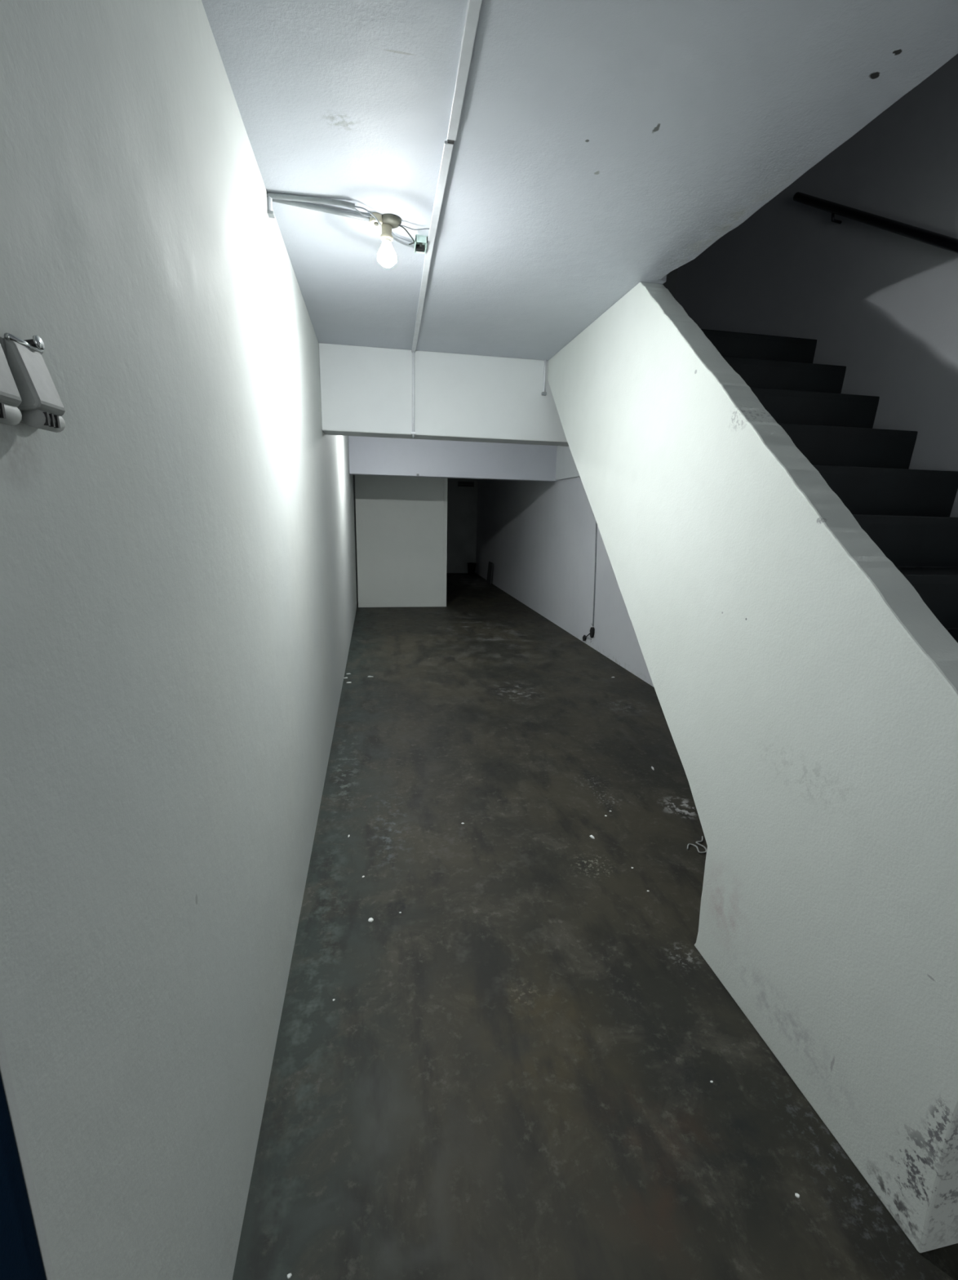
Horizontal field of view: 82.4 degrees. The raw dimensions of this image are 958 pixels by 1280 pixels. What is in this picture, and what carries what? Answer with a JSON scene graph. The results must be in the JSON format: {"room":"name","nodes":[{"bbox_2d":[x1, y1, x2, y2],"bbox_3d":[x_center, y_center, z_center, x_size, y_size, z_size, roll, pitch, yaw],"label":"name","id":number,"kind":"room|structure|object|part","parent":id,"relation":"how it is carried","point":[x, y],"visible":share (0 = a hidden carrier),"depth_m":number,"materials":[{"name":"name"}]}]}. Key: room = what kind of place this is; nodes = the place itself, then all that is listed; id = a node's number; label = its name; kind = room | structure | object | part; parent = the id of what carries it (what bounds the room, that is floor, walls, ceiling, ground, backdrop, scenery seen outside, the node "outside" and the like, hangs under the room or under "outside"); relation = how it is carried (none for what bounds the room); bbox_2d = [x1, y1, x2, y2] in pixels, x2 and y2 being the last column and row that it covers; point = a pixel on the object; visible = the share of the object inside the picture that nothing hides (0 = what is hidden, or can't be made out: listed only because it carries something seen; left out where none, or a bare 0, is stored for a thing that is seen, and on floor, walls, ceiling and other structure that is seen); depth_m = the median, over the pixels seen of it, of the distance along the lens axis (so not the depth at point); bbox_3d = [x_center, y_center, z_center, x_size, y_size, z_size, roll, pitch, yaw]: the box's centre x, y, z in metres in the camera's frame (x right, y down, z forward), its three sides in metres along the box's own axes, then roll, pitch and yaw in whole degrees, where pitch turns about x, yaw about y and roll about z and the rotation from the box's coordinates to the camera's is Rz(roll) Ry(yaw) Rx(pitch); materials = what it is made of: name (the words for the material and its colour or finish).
{"room":"underground passage","nodes":[
{"label":"underground passage","id":0,"kind":"room"},
{"bbox_2d":[0,0,358,1279],"bbox_3d":[-1.726,-1.328,6.686,0.291,2.441,13.177,-1,13,-10],"label":"wall","id":1,"kind":"structure","parent":0,"point":[179,593],"depth_m":0.75,"materials":[{"name":"paint"}]},
{"bbox_2d":[0,343,22,425],"bbox_3d":[-0.383,-0.210,0.418,0.026,0.080,0.061,-1,13,-10],"label":"switch box","id":2,"kind":"object","parent":1,"relation":"attached to","point":[10,397],"visible":1,"depth_m":0.44,"materials":[{"name":"white plastic"}]},
{"bbox_2d":[0,333,65,432],"bbox_3d":[-0.396,-0.231,0.486,0.027,0.082,0.050,-1,13,-10],"label":"switch box","id":3,"kind":"object","parent":1,"relation":"attached to","point":[41,406],"visible":0.91,"depth_m":0.48,"materials":[{"name":"white plastic"}]},
{"bbox_3d":[-0.406,-0.226,0.486,0.006,0.065,0.050,-1,13,-10],"label":"plate","id":4,"kind":"part","parent":3,"relation":"part of","materials":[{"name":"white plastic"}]},
{"bbox_2d":[267,195,275,218],"bbox_3d":[-0.645,-1.345,1.692,0.018,0.057,0.028,-1,13,-10],"label":"conduit","id":5,"kind":"object","parent":1,"relation":"attached to","point":[270,212],"visible":1,"depth_m":1.69,"materials":[{"name":"white plastic"}]},
{"bbox_2d":[410,351,416,438],"bbox_3d":[-0.404,-1.505,3.357,0.030,0.508,0.022,-1,13,-10],"label":"conduit","id":6,"kind":"object","parent":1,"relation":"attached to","point":[413,433],"visible":0.93,"depth_m":3.35,"materials":[{"name":"white plastic"}]},
{"bbox_2d":[318,342,568,446],"bbox_3d":[0.379,-1.559,3.613,2.738,0.486,0.207,-1,13,-10],"label":"beam","id":7,"kind":"structure","parent":1,"relation":"attached to","point":[366,391],"depth_m":3.40,"materials":[{"name":"paint"}]},
{"bbox_2d":[348,435,558,481],"bbox_3d":[-0.291,-2.387,7.141,2.738,0.522,0.202,-1,13,-10],"label":"beam","id":8,"kind":"structure","parent":1,"relation":"attached to","point":[368,455],"depth_m":7.04,"materials":[{"name":"white paint"}]},
{"bbox_2d":[446,478,478,573],"bbox_3d":[-1.416,-2.846,13.166,2.738,2.441,0.200,-1,13,-10],"label":"wall","id":9,"kind":"structure","parent":0,"point":[462,502],"depth_m":13.27,"materials":[{"name":"paint"}]},
{"bbox_2d":[201,0,957,360],"bbox_3d":[0.058,-2.281,5.215,3.300,0.170,16.200,-1,13,-10],"label":"ceiling","id":10,"kind":"structure","parent":0,"point":[601,148],"depth_m":1.38,"materials":[{"name":"paint"}]},
{"bbox_2d":[271,199,371,222],"bbox_3d":[-0.499,-1.380,1.753,0.331,0.019,0.018,-3,14,-19],"label":"conduit","id":11,"kind":"object","parent":10,"relation":"attached to","point":[300,204],"visible":0.89,"depth_m":1.75,"materials":[{"name":"white plastic"}]},
{"bbox_2d":[266,192,381,225],"bbox_3d":[-0.480,-1.367,1.723,0.353,0.030,0.067,-4,14,-20],"label":"conduit","id":12,"kind":"object","parent":10,"relation":"attached to","point":[274,196],"visible":1,"depth_m":1.70,"materials":[{"name":"grey metal"}]},
{"bbox_2d":[370,213,401,267],"bbox_3d":[-0.312,-1.337,1.841,0.103,0.138,0.078,-1,13,-10],"label":"lamp","id":13,"kind":"object","parent":10,"relation":"attached to","point":[386,255],"visible":0.98,"depth_m":1.83,"materials":[{"name":"white glass"}]},
{"bbox_2d":[380,223,393,241],"bbox_3d":[-0.310,-1.371,1.839,0.043,0.046,0.043,-1,13,-10],"label":"socket","id":14,"kind":"object","parent":13,"relation":"attached to","point":[386,236],"depth_m":1.83,"materials":[{"name":"beige ceramic"}]},
{"bbox_2d":[391,224,429,248],"bbox_3d":[-0.255,-1.404,1.905,0.126,0.026,0.158,-6,15,-28],"label":"loose wires","id":15,"kind":"object","parent":10,"relation":"hanging from","point":[400,225],"visible":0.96,"depth_m":1.92,"materials":[{"name":"grey plastic"}]},
{"bbox_2d":[413,234,427,253],"bbox_3d":[-0.211,-1.425,1.971,0.042,0.022,0.090,-1,13,-10],"label":"junction box","id":16,"kind":"object","parent":10,"relation":"attached to","point":[420,244],"visible":1,"depth_m":1.97,"materials":[{"name":"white plastic"}]},
{"bbox_2d":[411,0,482,352],"bbox_3d":[0.117,-1.043,0.367,0.043,0.015,6.139,-1,13,-10],"label":"cable trunking","id":17,"kind":"object","parent":10,"relation":"attached to","point":[473,6],"visible":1,"depth_m":1.37,"materials":[{"name":"white plastic"}]},
{"bbox_3d":[-0.240,-1.518,2.364,0.029,0.007,1.970,-1,13,-9],"label":"trunk lid","id":18,"kind":"part","parent":17,"relation":"part of","materials":[{"name":"white plastic"}]},
{"bbox_3d":[0.286,-0.811,-0.584,0.032,0.007,4.152,-1,13,-10],"label":"trunk lid","id":19,"kind":"part","parent":17,"relation":"part of","materials":[{"name":"white plastic"}]},
{"bbox_2d":[232,573,957,1279],"bbox_3d":[-0.003,0.236,5.808,3.300,0.120,16.200,-1,13,-10],"label":"floor","id":20,"kind":"structure","parent":0,"point":[508,1072],"depth_m":1.65,"materials":[{"name":"concrete"}]},
{"bbox_2d":[355,475,448,607],"bbox_3d":[-1.174,-1.710,8.358,1.375,2.435,0.062,-1,13,-10],"label":"partition panel","id":21,"kind":"object","parent":20,"relation":"on","point":[402,522],"visible":0.77,"depth_m":8.38,"materials":[{"name":"white paint"}]},
{"bbox_3d":[-1.223,-0.541,8.602,1.322,0.046,0.003,-1,13,-10],"label":"rail","id":22,"kind":"part","parent":21,"relation":"part of","materials":[{"name":"grey metal"}]},
{"bbox_2d":[467,562,476,573],"bbox_3d":[-0.179,-1.754,13.412,0.224,0.260,0.224,-1,13,-10],"label":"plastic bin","id":23,"kind":"object","parent":20,"relation":"on","point":[471,566],"visible":1,"depth_m":13.34,"materials":[{"name":"black plastic"}]},
{"bbox_2d":[486,561,493,584],"bbox_3d":[0.234,-1.434,11.674,0.063,0.450,0.400,-1,13,-10],"label":"leaning board","id":24,"kind":"object","parent":20,"relation":"on","point":[491,565],"visible":1,"depth_m":11.61,"materials":[{"name":"wood"}]},
{"bbox_2d":[687,835,706,853],"bbox_3d":[1.026,0.955,2.570,0.086,0.011,0.143,7,14,22],"label":"tape","id":25,"kind":"object","parent":20,"relation":"on","point":[702,840],"visible":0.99,"depth_m":2.55,"materials":[{"name":"grey plastic"}]},
{"bbox_2d":[701,328,957,643],"bbox_3d":[1.447,-0.196,2.136,1.224,2.470,3.450,-1,13,-10],"label":"staircase","id":26,"kind":"structure","parent":20,"relation":"on","point":[906,513],"depth_m":2.40,"materials":[{"name":"paint"}]},
{"bbox_2d":[662,267,678,297],"bbox_3d":[0.986,-3.405,4.285,1.228,2.489,0.200,-1,13,-10],"label":"wall","id":27,"kind":"structure","parent":0,"point":[670,283],"depth_m":4.41,"materials":[{"name":"paint"}]},
{"bbox_2d":[475,53,957,686],"bbox_3d":[1.547,-2.333,5.486,0.271,5.100,16.200,-1,13,-10],"label":"wall","id":28,"kind":"structure","parent":0,"point":[882,305],"depth_m":2.89,"materials":[{"name":"paint"}]},
{"bbox_2d":[555,445,579,479],"bbox_3d":[1.367,-1.996,5.624,0.045,0.510,3.481,-1,13,-10],"label":"trim","id":29,"kind":"structure","parent":28,"relation":"attached to","point":[566,467],"depth_m":6.95,"materials":[{"name":"paint"}]},
{"bbox_2d":[582,626,595,640],"bbox_3d":[1.267,-0.066,6.378,0.041,0.223,0.309,-1,13,-10],"label":"socket","id":30,"kind":"object","parent":28,"relation":"attached to","point":[592,629],"visible":1,"depth_m":6.26,"materials":[{"name":"black plastic"}]},
{"bbox_2d":[592,521,597,626],"bbox_3d":[1.308,-0.986,6.143,0.016,1.666,0.190,-1,13,-10],"label":"cable","id":31,"kind":"object","parent":28,"relation":"attached to","point":[596,522],"visible":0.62,"depth_m":6.16,"materials":[{"name":"grey metal"}]},
{"bbox_2d":[793,191,957,253],"bbox_3d":[1.995,-1.564,2.200,0.077,1.445,2.223,-1,13,-10],"label":"handrail","id":32,"kind":"object","parent":28,"relation":"attached to","point":[949,243],"visible":1,"depth_m":2.56,"materials":[{"name":"metal"}]},
{"bbox_2d":[547,281,957,1253],"bbox_3d":[0.734,-0.240,2.316,0.106,2.441,3.006,-1,13,-10],"label":"wall","id":33,"kind":"structure","parent":0,"point":[806,690],"depth_m":1.47,"materials":[{"name":"paint"}]},
{"bbox_2d":[542,359,546,395],"bbox_3d":[0.418,-1.667,3.477,0.028,0.208,0.018,-1,13,-10],"label":"conduit","id":34,"kind":"object","parent":33,"relation":"attached to","point":[544,393],"visible":1,"depth_m":3.48,"materials":[{"name":"white plastic"}]},
{"bbox_3d":[-0.204,0.815,-1.475,0.231,2.080,2.080,-1,13,-10],"label":"wall","id":35,"kind":"structure","parent":0,"visible":0},
{"bbox_2d":[0,1074,46,1279],"bbox_3d":[-0.301,0.462,0.003,0.099,2.074,0.942,-1,13,-10],"label":"door","id":36,"kind":"structure","parent":35,"relation":"in","point":[20,1258],"depth_m":0.46,"materials":[{"name":"blue paint"}]}
]}

